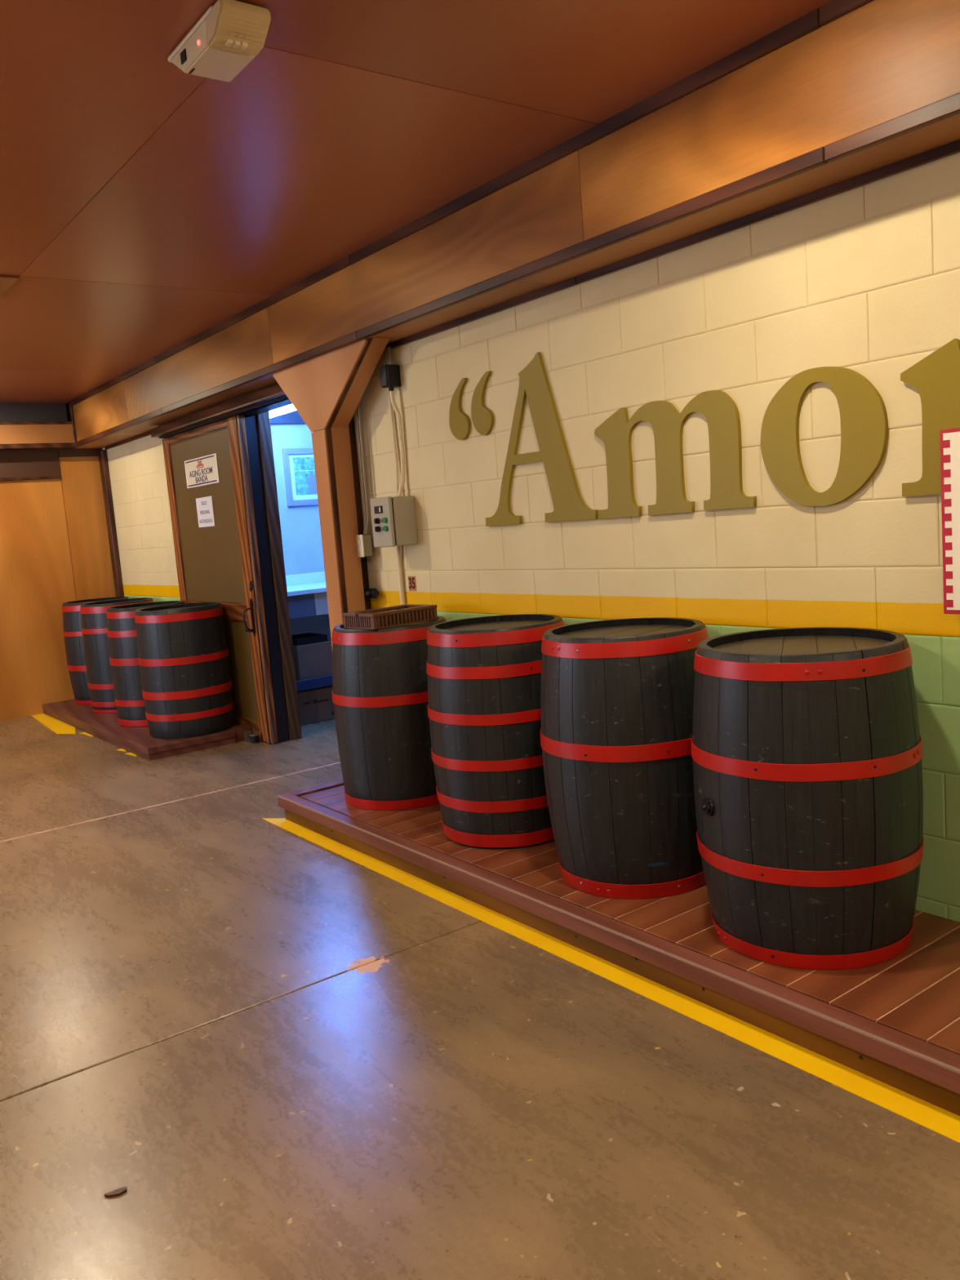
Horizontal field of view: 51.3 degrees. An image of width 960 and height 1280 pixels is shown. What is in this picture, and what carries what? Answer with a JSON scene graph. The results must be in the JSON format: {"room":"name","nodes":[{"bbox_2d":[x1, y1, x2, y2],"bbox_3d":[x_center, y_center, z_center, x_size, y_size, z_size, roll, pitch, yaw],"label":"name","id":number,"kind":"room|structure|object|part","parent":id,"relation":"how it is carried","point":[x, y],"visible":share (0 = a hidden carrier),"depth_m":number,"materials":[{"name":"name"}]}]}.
{"room":"distillery barrel room","nodes":[
{"label":"distillery barrel room","id":0,"kind":"room"},
{"bbox_2d":[0,404,115,720],"bbox_3d":[-5.867,-0.365,7.311,6.250,2.670,0.212,-9,9,-36],"label":"wall","id":1,"kind":"structure","parent":0,"point":[55,550],"depth_m":8.73,"materials":[{"name":"brown wood"}]},
{"bbox_3d":[-4.030,-0.660,8.557,1.003,2.670,0.020,-9,9,-36],"label":"wall panel","id":2,"kind":"part","parent":1,"relation":"part of","materials":[{"name":"brown wood"}]},
{"bbox_2d":[0,403,98,480],"bbox_3d":[-5.769,-1.370,7.077,6.000,0.640,0.242,-9,9,-36],"label":"ceiling beam","id":3,"kind":"structure","parent":1,"relation":"attached to","point":[33,436],"depth_m":8.53,"materials":[{"name":"brown wood"}]},
{"bbox_3d":[-5.827,-1.488,6.943,5.780,0.022,0.094,-9,9,-36],"label":"trim","id":4,"kind":"part","parent":3,"relation":"part of","materials":[{"name":"brown wood"}]},
{"bbox_3d":[-4.290,-1.649,8.040,1.966,0.163,0.016,-9,9,-36],"label":"beam panel","id":5,"kind":"part","parent":3,"relation":"part of","materials":[{"name":"brown wood"}]},
{"bbox_3d":[-5.818,-1.302,6.972,5.780,0.038,0.118,-9,9,-36],"label":"edge trim","id":6,"kind":"part","parent":3,"relation":"part of","materials":[{"name":"brown wood"}]},
{"bbox_3d":[-3.500,-1.853,8.600,0.020,0.340,0.022,-9,9,-36],"label":"corner trim","id":7,"kind":"part","parent":3,"relation":"part of","materials":[{"name":"brown wood"}]},
{"bbox_3d":[-3.455,-0.549,8.984,0.381,2.260,0.032,-9,9,-36],"label":"corner panel","id":8,"kind":"part","parent":1,"relation":"part of","materials":[{"name":"brown wood"}]},
{"bbox_2d":[269,410,305,424],"bbox_3d":[0.712,-1.918,6.186,3.150,0.500,5.250,-9,9,-36],"label":"ceiling","id":9,"kind":"structure","parent":0,"point":[292,417],"depth_m":7.75,"materials":[{"name":"blue paint"}]},
{"bbox_2d":[269,404,296,417],"bbox_3d":[-1.256,-1.805,7.005,0.060,0.358,1.280,-9,9,-36],"label":"lamp","id":10,"kind":"object","parent":9,"relation":"hanging from","point":[289,408],"visible":0.02,"depth_m":7.25,"materials":[{"name":"white plastic"}]},
{"bbox_2d":[270,423,331,639],"bbox_3d":[-0.759,-0.947,8.492,3.250,2.750,0.100,-9,9,-36],"label":"wall","id":11,"kind":"structure","parent":0,"point":[300,529],"depth_m":7.92,"materials":[{"name":"blue paint"}]},
{"bbox_2d":[281,448,318,506],"bbox_3d":[-1.320,-1.305,7.973,0.520,0.450,0.022,-9,9,-36],"label":"framed picture","id":12,"kind":"object","parent":11,"relation":"attached to","point":[299,468],"visible":0.59,"depth_m":7.90},
{"bbox_3d":[-1.508,-1.274,7.835,0.048,0.450,0.022,-9,9,-36],"label":"frame","id":13,"kind":"part","parent":12,"relation":"part of","materials":[{"name":"blue wood"}]},
{"bbox_3d":[-1.335,-1.504,7.949,0.424,0.048,0.022,-9,9,-36],"label":"frame rail","id":14,"kind":"part","parent":12,"relation":"part of","materials":[{"name":"blue wood"}]},
{"bbox_2d":[293,457,315,495],"bbox_3d":[-1.322,-1.313,7.974,0.350,0.295,0.002,-9,9,-36],"label":"photograph","id":15,"kind":"object","parent":12,"relation":"attached to","point":[304,469],"depth_m":7.92},
{"bbox_3d":[-1.304,-1.106,7.997,0.424,0.048,0.022,-9,9,-36],"label":"frame rail","id":16,"kind":"part","parent":12,"relation":"part of","materials":[{"name":"blue wood"}]},
{"bbox_2d":[306,471,317,494],"bbox_3d":[-1.336,-1.253,7.966,0.103,0.179,0.001,-9,9,-36],"label":"window pane","id":17,"kind":"object","parent":12,"relation":"attached to","point":[311,478],"depth_m":7.96,"materials":[{"name":"glass"}]},
{"bbox_2d":[363,587,378,598],"bbox_3d":[-0.586,-0.248,5.311,0.019,0.056,0.152,-9,9,-36],"label":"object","id":18,"kind":"structure","parent":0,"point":[373,593],"depth_m":5.31,"materials":[{"name":"black metal"}]},
{"bbox_2d":[0,0,832,404],"bbox_3d":[-2.272,-1.416,2.138,6.200,0.101,12.680,-9,9,-36],"label":"ceiling","id":19,"kind":"structure","parent":0,"point":[147,203],"depth_m":3.18,"materials":[{"name":"brown wood"}]},
{"bbox_2d":[0,275,18,297],"bbox_3d":[-2.454,-1.644,4.660,0.470,0.026,0.470,-9,9,-36],"label":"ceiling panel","id":20,"kind":"object","parent":19,"relation":"in","point":[6,282],"visible":1,"depth_m":4.66,"materials":[{"name":"brown wood"}]},
{"bbox_3d":[-3.369,-1.662,5.236,1.248,0.012,2.513,-9,9,-36],"label":"panel","id":21,"kind":"part","parent":19,"relation":"part of","materials":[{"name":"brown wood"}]},
{"bbox_3d":[-3.687,-1.944,7.760,1.278,0.012,1.933,-9,9,-36],"label":"panel","id":22,"kind":"part","parent":19,"relation":"part of","materials":[{"name":"brown wood"}]},
{"bbox_3d":[-1.867,-1.536,3.222,1.248,0.012,2.513,-9,9,-36],"label":"panel","id":23,"kind":"part","parent":19,"relation":"part of","materials":[{"name":"brown wood"}]},
{"bbox_3d":[-2.358,-1.831,5.978,1.278,0.012,2.513,-9,9,-36],"label":"panel","id":24,"kind":"part","parent":19,"relation":"part of","materials":[{"name":"brown wood"}]},
{"bbox_3d":[-0.366,-1.406,1.209,1.248,0.012,2.513,-9,9,-36],"label":"panel","id":25,"kind":"part","parent":19,"relation":"part of","materials":[{"name":"brown wood"}]},
{"bbox_2d":[167,0,271,81],"bbox_3d":[-0.662,-1.494,2.528,0.134,0.080,0.360,-9,9,-36],"label":"emergency light","id":26,"kind":"object","parent":19,"relation":"attached to","point":[229,34],"visible":1,"depth_m":2.44,"materials":[{"name":"white plastic"}]},
{"bbox_2d":[180,48,186,64],"bbox_3d":[-0.756,-1.488,2.547,0.004,0.027,0.032,-9,9,-36],"label":"switch","id":27,"kind":"object","parent":26,"relation":"attached to","point":[183,51],"depth_m":2.54,"materials":[{"name":"black plastic"}]},
{"bbox_3d":[-0.681,-1.528,2.546,0.132,0.014,0.305,-9,9,-36],"label":"plate","id":28,"kind":"part","parent":26,"relation":"part of","materials":[{"name":"white plastic"}]},
{"bbox_3d":[-0.857,-1.704,3.965,1.278,0.012,2.513,-9,9,-36],"label":"panel","id":29,"kind":"part","parent":19,"relation":"part of","materials":[{"name":"brown wood"}]},
{"bbox_3d":[0.644,-1.577,1.951,1.278,0.012,2.513,-9,9,-36],"label":"panel","id":30,"kind":"part","parent":19,"relation":"part of","materials":[{"name":"brown wood"}]},
{"bbox_2d":[0,715,959,1279],"bbox_3d":[-0.619,1.105,3.530,9.800,0.140,12.680,-9,9,-36],"label":"floor","id":31,"kind":"structure","parent":0,"point":[291,1058],"depth_m":2.49,"materials":[{"name":"concrete"}]},
{"bbox_2d":[31,713,75,733],"bbox_3d":[-3.511,0.690,8.205,0.180,0.001,1.300,-9,9,-36],"label":"floor marking","id":32,"kind":"object","parent":31,"relation":"on","point":[58,726],"depth_m":8.15,"materials":[{"name":"yellow paint"}]},
{"bbox_2d":[80,732,137,755],"bbox_3d":[-2.694,0.748,7.206,0.040,0.001,1.280,-9,9,-36],"label":"floor marking","id":33,"kind":"object","parent":31,"relation":"on","point":[84,733],"depth_m":6.94,"materials":[{"name":"yellow paint"}]},
{"bbox_2d":[104,1186,126,1197],"bbox_3d":[-0.796,1.208,2.182,0.046,0.006,0.018,-7,7,-18],"label":"chip","id":34,"kind":"object","parent":31,"relation":"on","point":[118,1192],"visible":1,"depth_m":2.18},
{"bbox_2d":[41,699,251,760],"bbox_3d":[-2.707,0.628,7.847,0.736,0.086,2.797,-9,9,-36],"label":"platform","id":35,"kind":"object","parent":31,"relation":"on","point":[137,740],"visible":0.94,"depth_m":6.99,"materials":[{"name":"paint"}]},
{"bbox_2d":[62,596,128,704],"bbox_3d":[-3.299,0.084,8.712,0.589,0.872,0.589,-9,9,-36],"label":"barrel","id":36,"kind":"object","parent":35,"relation":"on","point":[72,617],"visible":0.38,"depth_m":8.47,"materials":[{"name":"black paint"}]},
{"bbox_2d":[80,597,153,713],"bbox_3d":[-2.937,0.115,8.227,0.598,0.872,0.598,-9,9,-36],"label":"barrel","id":37,"kind":"object","parent":35,"relation":"on","point":[94,615],"visible":0.47,"depth_m":7.97,"materials":[{"name":"black paint"}]},
{"bbox_2d":[106,600,184,726],"bbox_3d":[-2.468,0.165,7.532,0.602,0.868,0.602,-9,9,-36],"label":"barrel","id":38,"kind":"object","parent":35,"relation":"on","point":[122,627],"visible":0.43,"depth_m":7.27,"materials":[{"name":"black paint"}]},
{"bbox_2d":[134,601,234,738],"bbox_3d":[-2.058,0.199,6.977,0.607,0.870,0.607,-9,9,-36],"label":"barrel","id":39,"kind":"object","parent":35,"relation":"on","point":[183,650],"visible":1,"depth_m":6.73,"materials":[{"name":"black paint"}]},
{"bbox_2d":[243,730,262,745],"bbox_3d":[-1.560,0.669,6.850,0.068,0.070,0.180,-9,9,-36],"label":"guide","id":40,"kind":"object","parent":31,"relation":"on","point":[253,739],"visible":1,"depth_m":6.81,"materials":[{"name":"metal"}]},
{"bbox_2d":[285,571,332,691],"bbox_3d":[-0.829,-0.036,8.003,2.180,1.075,0.689,-9,9,-36],"label":"counter","id":41,"kind":"object","parent":31,"relation":"on","point":[306,605],"visible":0.1,"depth_m":7.32,"materials":[{"name":"blue paint"}]},
{"bbox_3d":[-1.344,-0.237,7.214,0.325,0.162,0.020,-9,9,-36],"label":"drawer","id":42,"kind":"part","parent":41,"relation":"part of","materials":[{"name":"blue"}]},
{"bbox_2d":[292,640,332,680],"bbox_3d":[-1.304,0.163,7.519,0.300,0.300,0.340,-9,9,-36],"label":"carton","id":43,"kind":"object","parent":41,"relation":"on","point":[311,660],"visible":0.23,"depth_m":7.36,"materials":[{"name":"cardboard"}]},
{"bbox_2d":[291,632,327,645],"bbox_3d":[-1.327,-0.008,7.478,0.260,0.050,0.300,-9,9,-36],"label":"tray","id":44,"kind":"object","parent":43,"relation":"on","point":[307,637],"visible":0.76,"depth_m":7.38,"materials":[{"name":"black plastic"}]},
{"bbox_3d":[-0.625,0.218,7.766,2.120,0.073,0.040,-9,9,-36],"label":"shelf rail","id":45,"kind":"part","parent":41,"relation":"part of","materials":[{"name":"blue metal"}]},
{"bbox_3d":[-1.070,-0.283,7.415,0.350,0.162,0.020,-9,9,-36],"label":"drawer","id":46,"kind":"part","parent":41,"relation":"part of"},
{"bbox_2d":[297,685,334,725],"bbox_3d":[-1.290,0.476,7.536,0.420,0.245,0.341,-9,9,-36],"label":"carton","id":47,"kind":"object","parent":31,"relation":"on","point":[316,704],"visible":0.31,"depth_m":7.38,"materials":[{"name":"black cardboard"}]},
{"bbox_2d":[262,817,959,1142],"bbox_3d":[0.701,1.037,2.652,0.115,0.001,5.905,-9,9,-36],"label":"floor stripe","id":48,"kind":"object","parent":31,"relation":"on","point":[943,1122],"depth_m":2.80,"materials":[{"name":"yellow paint"}]},
{"bbox_2d":[277,779,959,1115],"bbox_3d":[1.029,0.928,2.831,0.733,0.124,5.814,-9,9,-36],"label":"platform","id":49,"kind":"object","parent":31,"relation":"on","point":[895,1022],"visible":0.55,"depth_m":2.86,"materials":[{"name":"brown wood"}]},
{"bbox_2d":[331,616,446,810],"bbox_3d":[-0.393,0.326,4.742,0.598,0.826,0.598,-9,9,-36],"label":"barrel","id":50,"kind":"object","parent":49,"relation":"on","point":[380,676],"visible":0.62,"depth_m":4.48,"materials":[{"name":"black paint"}]},
{"bbox_2d":[342,604,437,629],"bbox_3d":[-0.413,-0.109,4.612,0.370,0.068,0.240,-11,9,-42],"label":"box","id":51,"kind":"object","parent":50,"relation":"on","point":[389,616],"visible":1,"depth_m":4.53,"materials":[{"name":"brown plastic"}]},
{"bbox_3d":[-0.612,-0.083,4.578,0.020,0.054,0.020,-11,9,-42],"label":"corner post","id":52,"kind":"part","parent":51,"relation":"part of","materials":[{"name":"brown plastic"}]},
{"bbox_3d":[-0.467,-0.074,4.419,0.020,0.054,0.020,-11,9,-42],"label":"corner post","id":53,"kind":"part","parent":51,"relation":"part of","materials":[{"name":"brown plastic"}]},
{"bbox_2d":[379,609,426,626],"bbox_3d":[-0.412,-0.101,4.613,0.310,0.040,0.180,-11,9,-42],"label":"grille","id":54,"kind":"object","parent":51,"relation":"on","point":[383,611],"depth_m":4.53,"materials":[{"name":"brown wood"}]},
{"bbox_3d":[-0.212,-0.122,4.648,0.020,0.054,0.020,-11,9,-42],"label":"corner post","id":55,"kind":"part","parent":51,"relation":"part of","materials":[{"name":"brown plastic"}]},
{"bbox_2d":[426,613,564,848],"bbox_3d":[0.094,0.352,4.083,0.603,0.858,0.603,-9,9,-36],"label":"barrel","id":56,"kind":"object","parent":49,"relation":"on","point":[484,673],"visible":0.72,"depth_m":3.82,"materials":[{"name":"black paint"}]},
{"bbox_2d":[540,617,708,898],"bbox_3d":[0.525,0.386,3.486,0.622,0.868,0.622,-9,9,-36],"label":"barrel","id":57,"kind":"object","parent":49,"relation":"on","point":[617,695],"visible":0.81,"depth_m":3.23,"materials":[{"name":"black paint"}]},
{"bbox_2d":[691,626,924,969],"bbox_3d":[0.943,0.426,2.906,0.641,0.862,0.636,-9,9,-36],"label":"barrel","id":58,"kind":"object","parent":49,"relation":"on","point":[807,753],"visible":1,"depth_m":2.65,"materials":[{"name":"black paint"}]},
{"bbox_2d":[101,151,959,922],"bbox_3d":[0.367,-0.509,4.163,0.150,2.790,12.680,-9,9,-36],"label":"wall","id":59,"kind":"structure","parent":0,"point":[864,280],"depth_m":3.43,"materials":[{"name":"beige brick"}]},
{"bbox_2d":[97,449,124,596],"bbox_3d":[-3.275,-0.567,9.023,0.043,2.258,0.117,-9,9,-36],"label":"trim","id":60,"kind":"structure","parent":59,"relation":"attached to","point":[103,459],"depth_m":8.93,"materials":[{"name":"brown wood"}]},
{"bbox_2d":[150,383,371,744],"bbox_3d":[-1.413,-0.421,6.614,0.310,2.262,2.920,-9,9,-36],"label":"door frame","id":61,"kind":"structure","parent":59,"relation":"in","point":[255,406],"depth_m":6.66,"materials":[{"name":"brown wood"}]},
{"bbox_2d":[162,414,278,744],"bbox_3d":[-1.918,-0.413,7.153,0.116,2.180,1.446,-9,9,-36],"label":"door","id":62,"kind":"structure","parent":61,"relation":"attached to","point":[213,564],"depth_m":6.94,"materials":[{"name":"brown wood"}]},
{"bbox_3d":[-1.998,-1.473,7.081,0.042,0.051,1.133,-9,9,-36],"label":"rail","id":63,"kind":"part","parent":62,"relation":"part of","materials":[{"name":"brown wood"}]},
{"bbox_2d":[184,453,219,488],"bbox_3d":[-1.984,-1.198,7.103,0.009,0.200,0.600,-9,9,-36],"label":"door sign","id":64,"kind":"object","parent":62,"relation":"attached to","point":[203,470],"visible":1,"depth_m":7.08,"materials":[{"name":"white paper"}]},
{"bbox_2d":[195,496,214,527],"bbox_3d":[-1.970,-0.917,7.156,0.002,0.210,0.300,-9,9,-36],"label":"paper notice","id":65,"kind":"object","parent":62,"relation":"attached to","point":[204,504],"visible":1,"depth_m":7.15,"materials":[{"name":"grey paper"}]},
{"bbox_3d":[-1.947,-0.859,7.152,0.016,1.189,1.143,-9,9,-36],"label":"panel","id":66,"kind":"part","parent":62,"relation":"part of","materials":[{"name":"brown wood"}]},
{"bbox_3d":[-1.900,-0.212,7.234,0.042,0.117,1.133,-9,9,-36],"label":"lock rail","id":67,"kind":"part","parent":62,"relation":"part of","materials":[{"name":"brown wood"}]},
{"bbox_3d":[-1.865,0.189,7.279,0.016,0.735,1.143,-9,9,-36],"label":"panel","id":68,"kind":"part","parent":62,"relation":"part of","materials":[{"name":"brown wood"}]},
{"bbox_3d":[-1.837,0.596,7.332,0.042,0.128,1.133,-9,9,-36],"label":"rail","id":69,"kind":"part","parent":62,"relation":"part of","materials":[{"name":"brown wood"}]},
{"bbox_3d":[-1.528,-0.359,6.651,0.005,0.071,0.066,-9,9,-36],"label":"lock plate","id":70,"kind":"part","parent":62,"relation":"part of","materials":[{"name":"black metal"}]},
{"bbox_3d":[-1.520,-0.150,6.688,0.005,0.260,0.048,-9,9,-36],"label":"handle plate","id":71,"kind":"part","parent":62,"relation":"part of","materials":[{"name":"black metal"}]},
{"bbox_3d":[-1.365,-0.419,6.740,0.085,2.220,0.075,-9,9,-36],"label":"post","id":72,"kind":"part","parent":61,"relation":"part of","materials":[{"name":"brown wood"}]},
{"bbox_2d":[272,337,389,646],"bbox_3d":[-0.708,-0.329,5.309,0.139,2.284,1.090,-9,9,-36],"label":"pillar","id":73,"kind":"structure","parent":59,"relation":"attached to","point":[326,390],"depth_m":5.21,"materials":[{"name":"brown wood"}]},
{"bbox_2d":[355,407,366,534],"bbox_3d":[-0.628,-0.935,5.210,0.032,0.766,0.018,-2,7,20],"label":"conduit","id":74,"kind":"object","parent":59,"relation":"attached to","point":[356,411],"visible":0.85,"depth_m":5.21,"materials":[{"name":"grey metal"}]},
{"bbox_2d":[355,534,372,557],"bbox_3d":[-0.613,-0.497,5.269,0.060,0.118,0.072,-9,9,-36],"label":"electrical box","id":75,"kind":"object","parent":59,"relation":"attached to","point":[364,547],"visible":1,"depth_m":5.25,"materials":[{"name":"grey plastic"}]},
{"bbox_3d":[-0.631,-0.494,5.256,0.006,0.118,0.072,-9,9,-36],"label":"plate","id":76,"kind":"part","parent":75,"relation":"part of","materials":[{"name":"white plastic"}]},
{"bbox_2d":[378,346,400,391],"bbox_3d":[-0.443,-1.323,4.880,0.081,0.209,0.068,-9,9,-36],"label":"junction box","id":77,"kind":"object","parent":59,"relation":"attached to","point":[389,373],"visible":0.98,"depth_m":4.86,"materials":[{"name":"black metal"}]},
{"bbox_2d":[387,388,399,496],"bbox_3d":[-0.435,-1.069,4.966,0.023,0.711,0.038,-3,7,11],"label":"conduit","id":78,"kind":"object","parent":59,"relation":"attached to","point":[391,411],"visible":0.57,"depth_m":4.98,"materials":[{"name":"grey metal"}]},
{"bbox_2d":[369,495,417,547],"bbox_3d":[-0.438,-0.588,4.965,0.170,0.244,0.183,-9,9,-36],"label":"control box","id":79,"kind":"object","parent":59,"relation":"attached to","point":[393,521],"visible":1,"depth_m":4.91,"materials":[{"name":"grey metal"}]},
{"bbox_2d":[373,517,380,524],"bbox_3d":[-0.512,-0.588,4.939,0.022,0.030,0.030,-9,9,-36],"label":"switch","id":80,"kind":"object","parent":79,"relation":"attached to","point":[376,520],"depth_m":4.93,"materials":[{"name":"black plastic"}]},
{"bbox_2d":[374,525,380,532],"bbox_3d":[-0.509,-0.549,4.944,0.022,0.030,0.030,-9,9,-36],"label":"switch","id":81,"kind":"object","parent":79,"relation":"attached to","point":[377,528],"depth_m":4.94,"materials":[{"name":"black plastic"}]},
{"bbox_3d":[-0.481,-0.581,4.934,0.019,0.244,0.181,-9,9,-36],"label":"door","id":82,"kind":"part","parent":79,"relation":"part of","materials":[{"name":"grey metal"}]},
{"bbox_2d":[389,391,404,496],"bbox_3d":[-0.403,-0.967,4.930,0.056,0.517,0.030,-4,7,5],"label":"conduit","id":83,"kind":"object","parent":59,"relation":"attached to","point":[392,393],"visible":0.94,"depth_m":4.92,"materials":[{"name":"grey metal"}]},
{"bbox_2d":[395,545,404,604],"bbox_3d":[-0.372,0.095,5.149,0.024,1.171,0.035,-6,7,-10],"label":"conduit","id":84,"kind":"object","parent":59,"relation":"attached to","point":[397,548],"visible":0.42,"depth_m":5.09,"materials":[{"name":"beige metal"}]},
{"bbox_2d":[408,576,416,591],"bbox_3d":[-0.343,-0.285,5.049,0.002,0.075,0.066,-9,9,-36],"label":"number tag","id":85,"kind":"object","parent":59,"relation":"attached to","point":[411,580],"visible":1,"depth_m":5.05,"materials":[{"name":"paper"}]},
{"bbox_2d":[448,377,471,439],"bbox_3d":[-0.096,-1.042,4.529,0.015,0.267,0.144,-9,9,-36],"label":"quote mark","id":86,"kind":"object","parent":59,"relation":"attached to","point":[460,422],"visible":1,"depth_m":4.52,"materials":[{"name":"gold metal"}]},
{"bbox_2d":[471,371,493,435],"bbox_3d":[0.009,-1.035,4.389,0.015,0.266,0.150,-9,9,-36],"label":"quote mark","id":87,"kind":"object","parent":59,"relation":"attached to","point":[482,418],"visible":1,"depth_m":4.38,"materials":[{"name":"gold metal"}]},
{"bbox_2d":[66,0,959,449],"bbox_3d":[0.119,-1.570,3.974,0.286,0.416,12.380,-9,9,-36],"label":"ceiling beam","id":88,"kind":"structure","parent":59,"relation":"attached to","point":[844,95],"depth_m":3.30,"materials":[{"name":"brown wood"}]},
{"bbox_3d":[-3.071,-1.830,8.049,0.013,0.380,1.417,-9,9,-36],"label":"beam panel","id":89,"kind":"part","parent":88,"relation":"part of","materials":[{"name":"brown wood"}]},
{"bbox_3d":[-3.129,-1.675,8.383,0.268,0.013,1.227,-9,9,-36],"label":"soffit panel","id":90,"kind":"part","parent":88,"relation":"part of","materials":[{"name":"brown wood"}]},
{"bbox_3d":[-2.868,-1.978,7.716,0.018,0.046,2.179,-9,9,-36],"label":"ceiling trim","id":91,"kind":"part","parent":88,"relation":"part of","materials":[{"name":"brown wood"}]},
{"bbox_3d":[-2.836,-1.634,7.761,0.026,0.041,2.179,-9,9,-36],"label":"edge trim","id":92,"kind":"part","parent":88,"relation":"part of","materials":[{"name":"brown wood"}]},
{"bbox_3d":[-2.853,-1.658,8.221,0.021,0.028,1.540,-9,9,-36],"label":"wall trim","id":93,"kind":"part","parent":88,"relation":"part of","materials":[{"name":"brown wood"}]},
{"bbox_3d":[-2.036,-1.577,6.875,0.218,0.013,2.497,-9,9,-36],"label":"soffit panel","id":94,"kind":"part","parent":88,"relation":"part of","materials":[{"name":"brown wood"}]},
{"bbox_3d":[-1.894,-1.730,6.471,0.013,0.380,2.518,-9,9,-36],"label":"beam panel","id":95,"kind":"part","parent":88,"relation":"part of","materials":[{"name":"brown wood"}]},
{"bbox_3d":[-1.565,-1.539,6.411,0.021,0.028,2.909,-9,9,-36],"label":"wall trim","id":96,"kind":"part","parent":88,"relation":"part of","materials":[{"name":"brown wood"}]},
{"bbox_3d":[-1.411,-1.854,5.762,0.018,0.046,2.699,-9,9,-36],"label":"ceiling trim","id":97,"kind":"part","parent":88,"relation":"part of","materials":[{"name":"brown wood"}]},
{"bbox_3d":[-1.379,-1.510,5.808,0.026,0.041,2.699,-9,9,-36],"label":"edge trim","id":98,"kind":"part","parent":88,"relation":"part of","materials":[{"name":"brown wood"}]},
{"bbox_3d":[-0.539,-1.450,4.867,0.218,0.013,2.512,-9,9,-36],"label":"soffit panel","id":99,"kind":"part","parent":88,"relation":"part of","materials":[{"name":"brown wood"}]},
{"bbox_3d":[-0.394,-1.602,4.459,0.013,0.380,2.502,-9,9,-36],"label":"beam panel","id":100,"kind":"part","parent":88,"relation":"part of","materials":[{"name":"brown wood"}]},
{"bbox_3d":[-0.162,-1.420,4.529,0.021,0.028,1.789,-9,9,-36],"label":"wall trim","id":101,"kind":"part","parent":88,"relation":"part of","materials":[{"name":"brown wood"}]},
{"bbox_3d":[0.150,-1.721,3.669,0.018,0.046,2.529,-9,9,-36],"label":"ceiling trim","id":102,"kind":"part","parent":88,"relation":"part of","materials":[{"name":"brown wood"}]},
{"bbox_3d":[0.182,-1.377,3.714,0.026,0.041,2.529,-9,9,-36],"label":"edge trim","id":103,"kind":"part","parent":88,"relation":"part of","materials":[{"name":"brown wood"}]},
{"bbox_3d":[0.962,-1.322,2.854,0.218,0.013,2.512,-9,9,-36],"label":"soffit panel","id":104,"kind":"part","parent":88,"relation":"part of","materials":[{"name":"brown wood"}]},
{"bbox_3d":[1.119,-1.311,2.812,0.021,0.028,2.499,-9,9,-36],"label":"wall trim","id":105,"kind":"part","parent":88,"relation":"part of","materials":[{"name":"brown wood"}]},
{"bbox_3d":[1.101,-1.475,2.454,0.013,0.380,2.501,-9,9,-36],"label":"beam panel","id":106,"kind":"part","parent":88,"relation":"part of","materials":[{"name":"brown wood"}]},
{"bbox_3d":[1.672,-1.592,1.627,0.018,0.046,2.569,-9,9,-36],"label":"ceiling trim","id":107,"kind":"part","parent":88,"relation":"part of","materials":[{"name":"brown wood"}]},
{"bbox_3d":[1.704,-1.248,1.672,0.026,0.041,2.569,-9,9,-36],"label":"edge trim","id":108,"kind":"part","parent":88,"relation":"part of","materials":[{"name":"brown wood"}]},
{"bbox_2d":[485,351,598,526],"bbox_3d":[0.219,-0.831,4.149,0.015,0.686,0.714,-9,9,-36],"label":"letter","id":109,"kind":"object","parent":59,"relation":"attached to","point":[568,504],"visible":1,"depth_m":4.07,"materials":[{"name":"gold metal"}]},
{"bbox_2d":[594,390,756,519],"bbox_3d":[0.673,-0.654,3.571,0.015,0.406,0.743,-9,9,-36],"label":"letter","id":110,"kind":"object","parent":59,"relation":"attached to","point":[721,412],"visible":1,"depth_m":3.54,"materials":[{"name":"gold metal"}]},
{"bbox_2d":[760,366,888,506],"bbox_3d":[1.047,-0.623,3.070,0.015,0.419,0.439,-9,9,-36],"label":"letter","id":111,"kind":"object","parent":59,"relation":"attached to","point":[864,420],"visible":1,"depth_m":3.02,"materials":[{"name":"gold metal"}]},
{"bbox_2d":[900,338,959,496],"bbox_3d":[1.327,-0.608,2.692,0.015,0.414,0.409,-9,9,-36],"label":"letter","id":112,"kind":"object","parent":59,"relation":"attached to","point":[935,377],"visible":0.92,"depth_m":2.77,"materials":[{"name":"gold metal"}]},
{"bbox_2d":[939,427,959,614],"bbox_3d":[1.550,-0.304,2.423,0.058,0.504,0.860,-9,9,-36],"label":"wall sign","id":113,"kind":"object","parent":59,"relation":"attached to","point":[949,438],"visible":1,"depth_m":2.73,"materials":[{"name":"paper"}]}
]}

